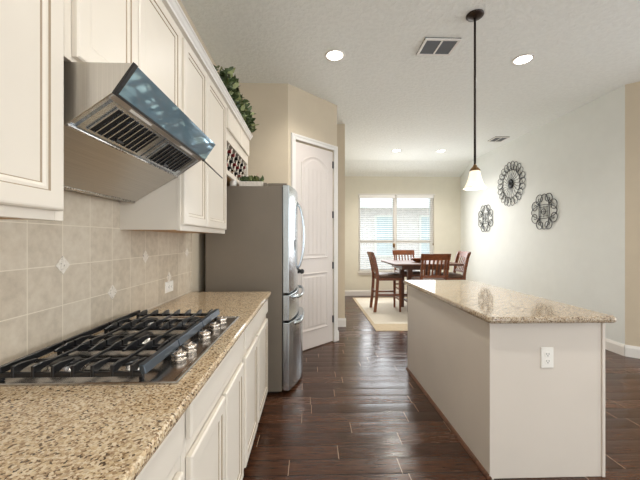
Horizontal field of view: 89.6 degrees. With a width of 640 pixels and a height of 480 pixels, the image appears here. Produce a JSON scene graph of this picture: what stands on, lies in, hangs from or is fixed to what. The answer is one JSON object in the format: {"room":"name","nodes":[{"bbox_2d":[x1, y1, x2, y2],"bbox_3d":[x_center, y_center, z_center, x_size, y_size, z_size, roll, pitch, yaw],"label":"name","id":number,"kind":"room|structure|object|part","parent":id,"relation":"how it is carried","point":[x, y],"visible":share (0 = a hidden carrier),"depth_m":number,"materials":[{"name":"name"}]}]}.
{"room":"kitchen","nodes":[
{"label":"kitchen","id":0,"kind":"room"},
{"bbox_2d":[0,0,219,371],"bbox_3d":[-1.023,-0.225,0.071,0.134,3.110,7.400,0,0,-2],"label":"wall","id":1,"kind":"structure","parent":0,"point":[79,273],"depth_m":1.35,"materials":[{"name":"beige tile"}]},
{"bbox_2d":[0,0,63,220],"bbox_3d":[-0.815,-0.557,0.391,0.327,1.015,0.928,0,0,-2],"label":"upper cabinet","id":2,"kind":"object","parent":1,"relation":"attached to","point":[31,31],"visible":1,"depth_m":0.75,"materials":[{"name":"beige paint"}]},
{"bbox_3d":[-0.681,-0.557,0.395,0.020,1.015,0.928,0,0,-2],"label":"frame","id":3,"kind":"part","parent":2,"relation":"part of","materials":[{"name":"beige paint"}]},
{"bbox_2d":[64,0,181,110],"bbox_3d":[-0.838,-0.778,1.239,0.327,0.573,0.763,0,0,-2],"label":"upper cabinet","id":4,"kind":"object","parent":1,"relation":"attached to","point":[144,33],"visible":0.52,"depth_m":1.14,"materials":[{"name":"beige paint"}]},
{"bbox_3d":[-0.705,-0.778,1.242,0.020,0.573,0.763,0,0,-2],"label":"frame","id":5,"kind":"part","parent":4,"relation":"part of","materials":[{"name":"beige paint"}]},
{"bbox_3d":[-0.679,-0.767,1.042,0.019,0.525,0.311,0,0,-2],"label":"door","id":6,"kind":"part","parent":4,"relation":"part of","materials":[{"name":"beige paint"}]},
{"bbox_2d":[64,62,222,202],"bbox_3d":[-0.760,-0.337,1.399,0.477,0.306,1.041,0,0,-2],"label":"range hood","id":7,"kind":"object","parent":4,"relation":"attached to","point":[125,139],"visible":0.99,"depth_m":1.09,"materials":[{"name":"silver metal"}]},
{"bbox_3d":[-0.750,-0.340,0.884,0.469,0.300,0.006,0,0,-2],"label":"panel","id":8,"kind":"part","parent":7,"relation":"part of","materials":[{"name":"silver metal"}]},
{"bbox_3d":[-0.550,-0.445,1.260,0.065,0.090,0.751,0,0,-2],"label":"edge trim","id":9,"kind":"part","parent":7,"relation":"part of","materials":[{"name":"silver metal"}]},
{"bbox_3d":[-0.770,-0.340,1.616,0.469,0.300,0.006,0,0,-2],"label":"panel","id":10,"kind":"part","parent":7,"relation":"part of","materials":[{"name":"silver metal"}]},
{"bbox_3d":[-0.592,-0.391,1.769,0.016,0.049,0.311,0,0,1],"label":"pull rod","id":11,"kind":"part","parent":7,"relation":"part of","materials":[{"name":"grey metal"}]},
{"bbox_3d":[-0.689,-0.767,1.402,0.019,0.525,0.394,0,0,-2],"label":"door","id":12,"kind":"part","parent":4,"relation":"part of","materials":[{"name":"beige paint"}]},
{"bbox_2d":[165,280,172,292],"bbox_3d":[-1.016,0.315,2.177,0.009,0.072,0.116,0,0,-2],"label":"wall outlet","id":13,"kind":"object","parent":1,"relation":"attached to","point":[168,285],"visible":1,"depth_m":2.17,"materials":[{"name":"white plastic"}]},
{"bbox_2d":[120,35,226,233],"bbox_3d":[-0.861,-0.556,2.045,0.327,1.017,0.847,0,0,-2],"label":"upper cabinet","id":14,"kind":"object","parent":1,"relation":"attached to","point":[195,201],"visible":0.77,"depth_m":1.83,"materials":[{"name":"beige paint"}]},
{"bbox_3d":[-0.701,-0.554,1.816,0.019,0.952,0.355,0,0,-2],"label":"door","id":15,"kind":"part","parent":14,"relation":"part of","materials":[{"name":"beige paint"}]},
{"bbox_3d":[-0.728,-0.556,2.049,0.020,1.017,0.847,0,0,-2],"label":"frame","id":16,"kind":"part","parent":14,"relation":"part of","materials":[{"name":"beige paint"}]},
{"bbox_2d":[161,0,252,139],"bbox_3d":[-0.684,-1.076,1.667,0.047,0.046,3.470,0,0,-2],"label":"crown molding","id":17,"kind":"structure","parent":14,"relation":"attached to","point":[173,7],"depth_m":1.87,"materials":[{"name":"white paint"}]},
{"bbox_3d":[-0.712,-0.554,2.225,0.019,0.952,0.452,0,0,-2],"label":"door","id":18,"kind":"part","parent":14,"relation":"part of","materials":[{"name":"beige paint"}]},
{"bbox_2d":[227,107,248,185],"bbox_3d":[-0.885,-0.790,2.923,0.327,0.550,0.906,0,0,-2],"label":"upper cabinet","id":19,"kind":"object","parent":1,"relation":"attached to","point":[237,141],"visible":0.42,"depth_m":2.84,"materials":[{"name":"beige paint"}]},
{"bbox_3d":[-0.726,-0.950,2.711,0.019,0.160,0.423,0,0,-2],"label":"door","id":20,"kind":"part","parent":19,"relation":"part of","materials":[{"name":"beige paint"}]},
{"bbox_2d":[213,65,258,132],"bbox_3d":[-0.738,-1.200,2.863,0.251,0.226,1.199,0,0,-2],"label":"ivy garland","id":21,"kind":"object","parent":19,"relation":"on","point":[231,83],"visible":0.63,"depth_m":2.59,"materials":[{"name":"green plant"}]},
{"bbox_3d":[-0.752,-0.790,2.927,0.020,0.550,0.906,0,0,-2],"label":"frame","id":22,"kind":"part","parent":19,"relation":"part of","materials":[{"name":"beige paint"}]},
{"bbox_3d":[-0.738,-0.950,3.143,0.019,0.160,0.425,0,0,-2],"label":"door","id":23,"kind":"part","parent":19,"relation":"part of","materials":[{"name":"beige paint"}]},
{"bbox_2d":[238,83,287,184],"bbox_3d":[-0.719,-0.225,3.712,0.707,3.110,0.120,0,0,-2],"label":"wall","id":24,"kind":"structure","parent":0,"point":[268,146],"depth_m":3.66,"materials":[{"name":"beige paint"}]},
{"bbox_2d":[288,84,336,341],"bbox_3d":[-0.112,-0.225,4.004,0.120,3.110,0.840,0,0,45],"label":"wall","id":25,"kind":"structure","parent":0,"point":[311,116],"depth_m":3.93,"materials":[{"name":"beige paint"}]},
{"bbox_2d":[291,133,337,341],"bbox_3d":[-0.047,0.050,3.965,0.026,2.560,0.796,0,0,45],"label":"trim","id":26,"kind":"structure","parent":25,"relation":"attached to","point":[294,137],"depth_m":4.20,"materials":[{"name":"white paint"}]},
{"bbox_2d":[296,142,333,350],"bbox_3d":[-0.047,0.085,3.969,0.111,2.466,0.672,0,0,45],"label":"door","id":27,"kind":"structure","parent":25,"relation":"in","point":[314,166],"depth_m":3.99,"materials":[{"name":"paint"}]},
{"bbox_2d":[337,124,344,317],"bbox_3d":[-0.016,-0.225,6.297,0.720,3.110,2.730,0,0,-2],"label":"wall","id":28,"kind":"structure","parent":0,"point":[340,127],"depth_m":4.94,"materials":[{"name":"beige paint"}]},
{"bbox_2d":[338,318,345,326],"bbox_3d":[0.302,1.265,4.932,0.192,0.130,0.016,0,0,-2],"label":"baseboard","id":29,"kind":"structure","parent":28,"relation":"attached to","point":[341,321],"depth_m":4.93,"materials":[{"name":"white paint"}]},
{"bbox_2d":[345,176,459,289],"bbox_3d":[1.843,-0.225,7.790,3.320,3.110,0.150,0,0,-2],"label":"wall","id":30,"kind":"structure","parent":0,"point":[446,190],"depth_m":7.72,"materials":[{"name":"beige paint"}]},
{"bbox_2d":[345,290,406,295],"bbox_3d":[1.845,1.265,7.707,3.080,0.130,0.016,0,0,-2],"label":"baseboard","id":31,"kind":"structure","parent":30,"relation":"attached to","point":[347,292],"depth_m":7.68,"materials":[{"name":"white paint"}]},
{"bbox_2d":[358,194,434,274],"bbox_3d":[1.834,-0.132,7.744,1.871,1.947,0.160,0,0,-2],"label":"window","id":32,"kind":"structure","parent":30,"relation":"in","point":[394,204],"depth_m":7.74,"materials":[{"name":"white paint"}]},
{"bbox_3d":[1.361,0.035,7.769,0.796,0.080,0.045,0,0,-2],"label":"meeting rail","id":33,"kind":"part","parent":32,"relation":"part of","materials":[{"name":"white paint"}]},
{"bbox_2d":[359,195,394,270],"bbox_3d":[1.361,-0.160,7.670,0.861,1.811,0.086,0,0,-2],"label":"window blind","id":34,"kind":"object","parent":32,"relation":"attached to","point":[360,196],"visible":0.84,"depth_m":7.67,"materials":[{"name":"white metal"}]},
{"bbox_3d":[1.361,-0.134,7.664,0.564,1.732,0.003,0,0,-2],"label":"ladder cord","id":35,"kind":"part","parent":34,"relation":"part of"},
{"bbox_3d":[1.830,0.798,7.689,1.861,0.088,0.050,0,0,-2],"label":"sill","id":36,"kind":"part","parent":32,"relation":"part of","materials":[{"name":"white paint"}]},
{"bbox_3d":[2.256,0.035,7.794,0.815,0.080,0.045,0,0,-2],"label":"meeting rail","id":37,"kind":"part","parent":32,"relation":"part of","materials":[{"name":"white paint"}]},
{"bbox_2d":[396,195,433,270],"bbox_3d":[2.271,-0.160,7.705,0.900,1.811,0.068,0,0,-2],"label":"window blind","id":38,"kind":"object","parent":32,"relation":"attached to","point":[397,196],"visible":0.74,"depth_m":7.70,"materials":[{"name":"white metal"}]},
{"bbox_3d":[2.271,-0.134,7.689,0.603,1.732,0.003,0,0,-2],"label":"ladder cord","id":39,"kind":"part","parent":38,"relation":"part of","materials":[{"name":"white fabric"}]},
{"bbox_2d":[181,0,639,176],"bbox_3d":[4.039,-1.660,2.239,10.800,0.480,11.450,0,0,-2],"label":"ceiling","id":40,"kind":"structure","parent":0,"point":[388,97],"depth_m":3.19,"materials":[{"name":"white paint"}]},
{"bbox_2d":[325,49,344,61],"bbox_3d":[0.144,-1.776,3.105,0.200,0.008,0.200,0,0,-2],"label":"recessed light","id":41,"kind":"object","parent":40,"relation":"in","point":[334,55],"visible":1,"depth_m":3.09,"materials":[{"name":"white glass"}]},
{"bbox_2d":[416,37,460,55],"bbox_3d":[1.083,-1.772,2.956,0.320,0.016,0.250,0,0,-2],"label":"ceiling vent","id":42,"kind":"object","parent":40,"relation":"in","point":[431,46],"visible":1,"depth_m":2.94,"materials":[{"name":"white metal"}]},
{"bbox_2d":[463,9,486,189],"bbox_3d":[1.224,-1.093,2.545,0.174,1.374,0.174,0,0,-2],"label":"pendant lamp","id":43,"kind":"object","parent":40,"relation":"hanging from","point":[475,182],"visible":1,"depth_m":2.54,"materials":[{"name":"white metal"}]},
{"bbox_3d":[1.224,-1.169,2.545,0.017,1.162,0.017,0,0,-2],"label":"rod","id":44,"kind":"part","parent":43,"relation":"part of","materials":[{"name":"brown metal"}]},
{"bbox_3d":[1.224,-0.477,2.545,0.174,0.142,0.174,0,0,-2],"label":"lamp shade","id":45,"kind":"part","parent":43,"relation":"part of","materials":[{"name":"white glass"}]},
{"bbox_2d":[488,137,509,141],"bbox_3d":[3.138,-1.772,5.665,0.250,0.016,0.250,0,0,-2],"label":"ceiling vent","id":46,"kind":"object","parent":40,"relation":"in","point":[495,139],"visible":1,"depth_m":5.66,"materials":[{"name":"white metal"}]},
{"bbox_2d":[511,54,534,64],"bbox_3d":[2.002,-1.776,3.175,0.200,0.008,0.200,0,0,-2],"label":"recessed light","id":47,"kind":"object","parent":40,"relation":"in","point":[525,58],"visible":1,"depth_m":3.16,"materials":[{"name":"white glass"}]},
{"bbox_2d":[243,296,639,479],"bbox_3d":[4.037,1.380,2.314,10.800,0.100,11.600,0,0,-2],"label":"floor","id":48,"kind":"structure","parent":0,"point":[354,411],"depth_m":2.35,"materials":[{"name":"brown wood"}]},
{"bbox_2d":[135,415,182,479],"bbox_3d":[-0.661,0.889,0.281,0.628,0.882,1.198,0,0,-2],"label":"base cabinet","id":49,"kind":"object","parent":48,"relation":"on","point":[164,464],"visible":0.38,"depth_m":0.77,"materials":[{"name":"beige paint"}]},
{"bbox_2d":[0,292,270,479],"bbox_3d":[-0.669,0.432,0.987,0.636,0.032,3.210,0,0,-2],"label":"countertop","id":50,"kind":"structure","parent":49,"relation":"on","point":[97,432],"depth_m":0.75,"materials":[{"name":"stone"}]},
{"bbox_2d":[0,309,238,386],"bbox_3d":[-0.693,0.389,1.319,0.539,0.054,0.800,0,0,-2],"label":"gas cooktop","id":51,"kind":"object","parent":50,"relation":"in","point":[143,349],"visible":1,"depth_m":1.11,"materials":[{"name":"metal"}]},
{"bbox_3d":[-0.819,0.403,1.038,0.124,0.016,0.124,0,0,-2],"label":"burner","id":52,"kind":"part","parent":51,"relation":"part of","materials":[{"name":"silver metal"}]},
{"bbox_3d":[-0.619,0.403,1.043,0.108,0.016,0.108,0,0,-2],"label":"burner","id":53,"kind":"part","parent":51,"relation":"part of","materials":[{"name":"silver metal"}]},
{"bbox_3d":[-0.737,0.403,1.310,0.148,0.016,0.148,0,0,-2],"label":"burner","id":54,"kind":"part","parent":51,"relation":"part of","materials":[{"name":"silver metal"}]},
{"bbox_3d":[-0.521,0.376,1.056,0.021,0.028,0.240,0,0,-2],"label":"rail","id":55,"kind":"part","parent":51,"relation":"part of","materials":[{"name":"black metal"}]},
{"bbox_3d":[-0.487,0.398,1.112,0.050,0.026,0.050,0,0,-2],"label":"control knob","id":56,"kind":"part","parent":51,"relation":"part of","materials":[{"name":"metal"}]},
{"bbox_3d":[-0.528,0.376,1.310,0.021,0.028,0.256,0,0,-2],"label":"rail","id":57,"kind":"part","parent":51,"relation":"part of","materials":[{"name":"black metal"}]},
{"bbox_3d":[-0.483,0.398,1.192,0.050,0.026,0.050,0,0,-2],"label":"control knob","id":58,"kind":"part","parent":51,"relation":"part of","materials":[{"name":"metal"}]},
{"bbox_3d":[-0.486,0.398,1.352,0.050,0.026,0.050,0,0,-2],"label":"control knob","id":59,"kind":"part","parent":51,"relation":"part of","materials":[{"name":"metal"}]},
{"bbox_3d":[-0.535,0.376,1.571,0.021,0.028,0.254,0,0,-2],"label":"rail","id":60,"kind":"part","parent":51,"relation":"part of","materials":[{"name":"black metal"}]},
{"bbox_3d":[-0.488,0.398,1.487,0.050,0.026,0.050,0,0,-2],"label":"control knob","id":61,"kind":"part","parent":51,"relation":"part of","materials":[{"name":"metal"}]},
{"bbox_3d":[-0.489,0.398,1.595,0.050,0.026,0.050,0,0,-2],"label":"control knob","id":62,"kind":"part","parent":51,"relation":"part of","materials":[{"name":"metal"}]},
{"bbox_3d":[-0.378,0.839,0.288,0.020,0.782,1.198,0,0,-2],"label":"frame","id":63,"kind":"part","parent":49,"relation":"part of","materials":[{"name":"beige paint"}]},
{"bbox_3d":[-0.365,0.907,0.584,0.019,0.575,0.557,0,0,-2],"label":"door","id":64,"kind":"part","parent":49,"relation":"part of","materials":[{"name":"beige paint"}]},
{"bbox_2d":[180,332,243,479],"bbox_3d":[-0.689,0.889,1.265,0.628,0.882,0.768,0,0,-2],"label":"base cabinet","id":65,"kind":"object","parent":48,"relation":"on","point":[213,423],"visible":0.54,"depth_m":1.21,"materials":[{"name":"beige paint"}]},
{"bbox_3d":[-0.379,0.907,1.100,0.019,0.575,0.360,0,0,-2],"label":"door","id":66,"kind":"part","parent":65,"relation":"part of","materials":[{"name":"beige paint"}]},
{"bbox_3d":[-0.384,0.514,1.275,0.019,0.108,0.710,0,0,-2],"label":"drawer","id":67,"kind":"part","parent":65,"relation":"part of","materials":[{"name":"beige paint"}]},
{"bbox_3d":[-0.390,0.907,1.465,0.019,0.575,0.330,0,0,-2],"label":"door","id":68,"kind":"part","parent":65,"relation":"part of","materials":[{"name":"beige paint"}]},
{"bbox_2d":[241,299,267,467],"bbox_3d":[-0.712,0.889,2.108,0.628,0.882,0.915,0,0,-2],"label":"base cabinet","id":69,"kind":"object","parent":48,"relation":"on","point":[254,357],"visible":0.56,"depth_m":1.99,"materials":[{"name":"beige paint"}]},
{"bbox_3d":[-0.401,0.907,1.879,0.019,0.575,0.382,0,0,-2],"label":"door","id":70,"kind":"part","parent":69,"relation":"part of","materials":[{"name":"beige paint"}]},
{"bbox_3d":[-0.429,0.839,2.116,0.020,0.782,0.915,0,0,-2],"label":"frame","id":71,"kind":"part","parent":69,"relation":"part of","materials":[{"name":"beige paint"}]},
{"bbox_3d":[-0.408,0.514,2.116,0.019,0.108,0.858,0,0,-2],"label":"drawer","id":72,"kind":"part","parent":69,"relation":"part of","materials":[{"name":"beige paint"}]},
{"bbox_3d":[-0.413,0.907,2.322,0.019,0.575,0.446,0,0,-2],"label":"door","id":73,"kind":"part","parent":69,"relation":"part of","materials":[{"name":"beige paint"}]},
{"bbox_2d":[205,183,304,392],"bbox_3d":[-0.572,0.418,3.205,0.848,1.821,0.870,0,0,-2],"label":"refrigerator","id":74,"kind":"object","parent":48,"relation":"on","point":[257,251],"visible":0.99,"depth_m":2.77,"materials":[{"name":"grey metal"}]},
{"bbox_2d":[230,178,237,185],"bbox_3d":[-0.754,-0.503,2.810,0.068,0.075,0.067,0,0,-2],"label":"jar","id":75,"kind":"object","parent":74,"relation":"on","point":[232,182],"visible":0.6,"depth_m":2.78,"materials":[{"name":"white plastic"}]},
{"bbox_2d":[238,175,263,185],"bbox_3d":[-0.610,-0.517,2.816,0.239,0.102,0.097,0,0,-2],"label":"planter","id":76,"kind":"object","parent":74,"relation":"on","point":[249,180],"visible":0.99,"depth_m":2.79,"materials":[{"name":"white ceramic"}]},
{"bbox_3d":[-0.273,-0.006,2.995,0.109,0.937,0.433,0,0,-2],"label":"door","id":77,"kind":"part","parent":74,"relation":"part of","materials":[{"name":"silver metal"}]},
{"bbox_3d":[-0.272,0.589,3.214,0.124,0.222,0.870,0,0,-2],"label":"freezer drawer","id":78,"kind":"part","parent":74,"relation":"part of","materials":[{"name":"silver metal"}]},
{"bbox_3d":[-0.254,1.009,3.214,0.159,0.586,0.870,0,0,-2],"label":"freezer drawer","id":79,"kind":"part","parent":74,"relation":"part of","materials":[{"name":"silver metal"}]},
{"bbox_3d":[-0.285,-0.006,3.432,0.109,0.937,0.433,0,0,-2],"label":"door","id":80,"kind":"part","parent":74,"relation":"part of","materials":[{"name":"silver metal"}]},
{"bbox_3d":[-0.211,0.508,3.215,0.115,0.031,0.692,0,0,-2],"label":"handle","id":81,"kind":"part","parent":74,"relation":"part of","materials":[{"name":"silver metal"}]},
{"bbox_3d":[-0.211,0.745,3.215,0.115,0.031,0.692,0,0,-2],"label":"handle","id":82,"kind":"part","parent":74,"relation":"part of","materials":[{"name":"silver metal"}]},
{"bbox_3d":[-0.192,-0.040,3.181,0.089,0.672,0.022,0,0,-2],"label":"handle","id":83,"kind":"part","parent":74,"relation":"part of","materials":[{"name":"silver metal"}]},
{"bbox_2d":[353,297,407,330],"bbox_3d":[1.956,1.323,6.067,2.350,0.012,2.680,0,0,-2],"label":"area rug","id":84,"kind":"object","parent":48,"relation":"on","point":[387,317],"visible":0.36,"depth_m":5.69,"materials":[{"name":"beige fabric"}]},
{"bbox_2d":[367,251,401,311],"bbox_3d":[1.198,0.766,6.086,0.594,1.100,0.474,0,0,-2],"label":"dining chair","id":85,"kind":"object","parent":84,"relation":"on","point":[379,276],"visible":1,"depth_m":5.88,"materials":[{"name":"brown wood"}]},
{"bbox_3d":[0.989,0.774,6.285,0.153,1.085,0.032,0,0,-2],"label":"leg","id":86,"kind":"part","parent":85,"relation":"part of","materials":[{"name":"brown wood"}]},
{"bbox_3d":[1.001,0.774,5.875,0.153,1.085,0.032,0,0,-2],"label":"leg","id":87,"kind":"part","parent":85,"relation":"part of","materials":[{"name":"brown wood"}]},
{"bbox_3d":[1.273,0.716,6.088,0.425,0.050,0.450,0,0,-2],"label":"seat frame","id":88,"kind":"part","parent":85,"relation":"part of","materials":[{"name":"brown wood"}]},
{"bbox_2d":[374,272,401,277],"bbox_3d":[1.280,0.658,6.088,0.430,0.067,0.460,0,0,-2],"label":"seat cushion","id":89,"kind":"object","parent":85,"relation":"on","point":[379,274],"depth_m":5.87,"materials":[{"name":"brown leather"}]},
{"bbox_3d":[1.455,1.016,6.293,0.046,0.600,0.046,0,0,-2],"label":"leg","id":90,"kind":"part","parent":85,"relation":"part of","materials":[{"name":"brown wood"}]},
{"bbox_3d":[1.466,1.016,5.893,0.046,0.600,0.046,0,0,-2],"label":"leg","id":91,"kind":"part","parent":85,"relation":"part of","materials":[{"name":"brown wood"}]},
{"bbox_2d":[392,250,419,295],"bbox_3d":[1.812,0.766,6.735,0.474,1.100,0.594,0,0,-2],"label":"dining chair","id":92,"kind":"object","parent":84,"relation":"on","point":[411,253],"visible":0.49,"depth_m":6.95,"materials":[{"name":"brown wood"}]},
{"bbox_3d":[1.806,0.269,6.988,0.474,0.105,0.089,0,0,-2],"label":"rail","id":93,"kind":"part","parent":92,"relation":"part of","materials":[{"name":"brown wood"}]},
{"bbox_2d":[394,270,419,274],"bbox_3d":[1.815,0.658,6.653,0.460,0.067,0.430,0,0,-2],"label":"seat cushion","id":94,"kind":"object","parent":92,"relation":"on","point":[415,272],"depth_m":6.46,"materials":[{"name":"brown leather"}]},
{"bbox_2d":[381,260,463,311],"bbox_3d":[1.875,0.866,6.105,1.210,0.900,1.100,0,0,-2],"label":"dining table","id":95,"kind":"object","parent":84,"relation":"on","point":[402,265],"visible":0.51,"depth_m":5.83,"materials":[{"name":"brown wood"}]},
{"bbox_3d":[1.613,0.882,6.348,0.090,0.868,0.090,0,0,-2],"label":"leg","id":96,"kind":"part","parent":95,"relation":"part of","materials":[{"name":"brown wood"}]},
{"bbox_3d":[1.627,0.882,5.848,0.090,0.868,0.090,0,0,-2],"label":"leg","id":97,"kind":"part","parent":95,"relation":"part of","materials":[{"name":"brown wood"}]},
{"bbox_2d":[411,258,420,261],"bbox_3d":[1.852,0.378,6.054,0.280,0.076,0.280,0,0,-2],"label":"bowl","id":98,"kind":"object","parent":95,"relation":"on","point":[413,259],"visible":0.7,"depth_m":5.97,"materials":[{"name":"brown wood"}]},
{"bbox_2d":[411,254,450,279],"bbox_3d":[1.822,0.766,5.321,0.474,1.100,0.594,0,0,-2],"label":"dining chair","id":99,"kind":"object","parent":84,"relation":"on","point":[447,257],"visible":0.57,"depth_m":5.11,"materials":[{"name":"brown wood"}]},
{"bbox_3d":[1.623,0.774,5.112,0.032,1.085,0.153,0,0,-2],"label":"leg","id":100,"kind":"part","parent":99,"relation":"part of","materials":[{"name":"brown wood"}]},
{"bbox_2d":[411,276,444,279],"bbox_3d":[1.820,0.658,5.403,0.460,0.067,0.430,0,0,-2],"label":"seat cushion","id":101,"kind":"object","parent":99,"relation":"on","point":[415,277],"depth_m":5.25,"materials":[{"name":"brown leather"}]},
{"bbox_3d":[1.827,0.586,5.158,0.390,0.040,0.018,0,0,-2],"label":"rail","id":102,"kind":"part","parent":99,"relation":"part of","materials":[{"name":"brown wood"}]},
{"bbox_3d":[1.829,0.269,5.068,0.474,0.105,0.089,0,0,-2],"label":"rail","id":103,"kind":"part","parent":99,"relation":"part of","materials":[{"name":"brown wood"}]},
{"bbox_3d":[2.033,0.774,5.123,0.032,1.085,0.153,0,0,-2],"label":"leg","id":104,"kind":"part","parent":99,"relation":"part of","materials":[{"name":"brown wood"}]},
{"bbox_2d":[433,251,470,279],"bbox_3d":[2.492,0.766,6.122,0.594,1.100,0.474,0,0,-2],"label":"dining chair","id":105,"kind":"object","parent":84,"relation":"on","point":[453,275],"visible":0.54,"depth_m":5.99,"materials":[{"name":"brown wood"}]},
{"bbox_2d":[433,272,462,277],"bbox_3d":[2.410,0.658,6.120,0.430,0.067,0.460,0,0,-2],"label":"seat cushion","id":106,"kind":"object","parent":105,"relation":"on","point":[451,274],"depth_m":5.90,"materials":[{"name":"brown leather"}]},
{"bbox_3d":[2.417,0.716,6.120,0.425,0.050,0.450,0,0,-2],"label":"seat frame","id":107,"kind":"part","parent":105,"relation":"part of","materials":[{"name":"brown wood"}]},
{"bbox_3d":[2.690,0.774,6.333,0.153,1.085,0.032,0,0,-2],"label":"leg","id":108,"kind":"part","parent":105,"relation":"part of","materials":[{"name":"brown wood"}]},
{"bbox_3d":[2.744,0.269,6.129,0.089,0.105,0.474,0,0,-2],"label":"rail","id":109,"kind":"part","parent":105,"relation":"part of","materials":[{"name":"brown wood"}]},
{"bbox_3d":[2.701,0.774,5.923,0.153,1.085,0.032,0,0,-2],"label":"leg","id":110,"kind":"part","parent":105,"relation":"part of","materials":[{"name":"brown wood"}]},
{"bbox_2d":[406,286,604,479],"bbox_3d":[1.243,0.891,2.559,0.672,0.878,1.553,0,0,-2],"label":"kitchen island","id":111,"kind":"object","parent":48,"relation":"on","point":[515,417],"visible":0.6,"depth_m":1.81,"materials":[{"name":"beige paint"}]},
{"bbox_3d":[0.916,1.321,2.550,0.018,0.019,1.553,0,0,-2],"label":"shoe trim","id":112,"kind":"part","parent":111,"relation":"part of","materials":[{"name":"brown wood"}]},
{"bbox_2d":[403,280,616,323],"bbox_3d":[1.242,0.434,2.548,0.715,0.036,1.625,0,0,-2],"label":"island countertop","id":113,"kind":"structure","parent":111,"relation":"on","point":[491,304],"depth_m":2.08,"materials":[{"name":"stone"}]},
{"bbox_2d":[540,347,552,367],"bbox_3d":[1.268,0.657,1.796,0.072,0.116,0.009,0,0,-2],"label":"wall outlet","id":114,"kind":"object","parent":111,"relation":"attached to","point":[546,353],"visible":1,"depth_m":1.79,"materials":[{"name":"white plastic"}]},
{"bbox_3d":[1.570,0.891,2.574,0.018,0.878,1.541,0,0,-2],"label":"panel","id":115,"kind":"part","parent":111,"relation":"part of","materials":[{"name":"beige paint"}]},
{"bbox_2d":[460,85,624,343],"bbox_3d":[3.501,-0.225,5.727,0.120,3.110,4.066,0,0,-2],"label":"wall","id":116,"kind":"structure","parent":0,"point":[577,157],"depth_m":4.67,"materials":[{"name":"white paint"}]},
{"bbox_2d":[478,205,492,231],"bbox_3d":[3.401,-0.445,6.628,0.018,0.552,0.552,0,0,-2],"label":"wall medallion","id":117,"kind":"object","parent":116,"relation":"attached to","point":[483,209],"visible":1,"depth_m":6.63,"materials":[{"name":"black metal"}]},
{"bbox_2d":[498,161,525,205],"bbox_3d":[3.411,-1.010,5.788,0.047,0.800,0.809,0,0,-2],"label":"wall medallion","id":118,"kind":"object","parent":116,"relation":"attached to","point":[510,185],"visible":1,"depth_m":5.76,"materials":[{"name":"black metal"}]},
{"bbox_2d":[531,193,557,229],"bbox_3d":[3.447,-0.438,4.960,0.018,0.552,0.552,0,0,-2],"label":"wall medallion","id":119,"kind":"object","parent":116,"relation":"attached to","point":[549,202],"visible":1,"depth_m":4.94,"materials":[{"name":"black metal"}]},
{"bbox_2d":[605,338,624,355],"bbox_3d":[3.433,1.265,5.725,0.016,0.130,4.066,0,0,-2],"label":"baseboard","id":120,"kind":"structure","parent":116,"relation":"attached to","point":[616,347],"depth_m":3.80,"materials":[{"name":"white paint"}]},
{"bbox_2d":[625,82,639,346],"bbox_3d":[4.045,-0.225,3.336,1.300,3.110,0.120,0,0,38],"label":"wall","id":121,"kind":"structure","parent":0,"point":[632,91],"depth_m":3.65,"materials":[{"name":"beige paint"}]},
{"bbox_2d":[625,345,639,358],"bbox_3d":[4.003,1.265,3.283,1.300,0.130,0.016,0,0,38],"label":"baseboard","id":122,"kind":"structure","parent":121,"relation":"attached to","point":[630,351],"depth_m":3.64,"materials":[{"name":"white paint"}]},
{"label":"outside","id":123,"kind":"structure","parent":0,"visible":0},
{"bbox_3d":[3.468,1.630,19.104,32.000,0.100,22.000,0,0,-2],"label":"lawn","id":124,"kind":"structure","parent":123,"visible":0},
{"bbox_2d":[360,198,428,268],"bbox_3d":[2.558,-0.695,15.848,19.000,4.550,5.860,0,0,-2],"label":"house","id":125,"kind":"structure","parent":124,"relation":"on","point":[377,211],"depth_m":13.66,"materials":[{"name":"brick"}]},
{"bbox_3d":[2.819,-0.170,13.664,0.840,1.600,0.020,0,0,-2],"label":"pane","id":126,"kind":"part","parent":125,"relation":"part of","materials":[{"name":"clear glass"}]},
{"bbox_3d":[4.719,-0.170,13.717,0.840,1.600,0.020,0,0,-2],"label":"pane","id":127,"kind":"part","parent":125,"relation":"part of","materials":[{"name":"clear glass"}]}
]}

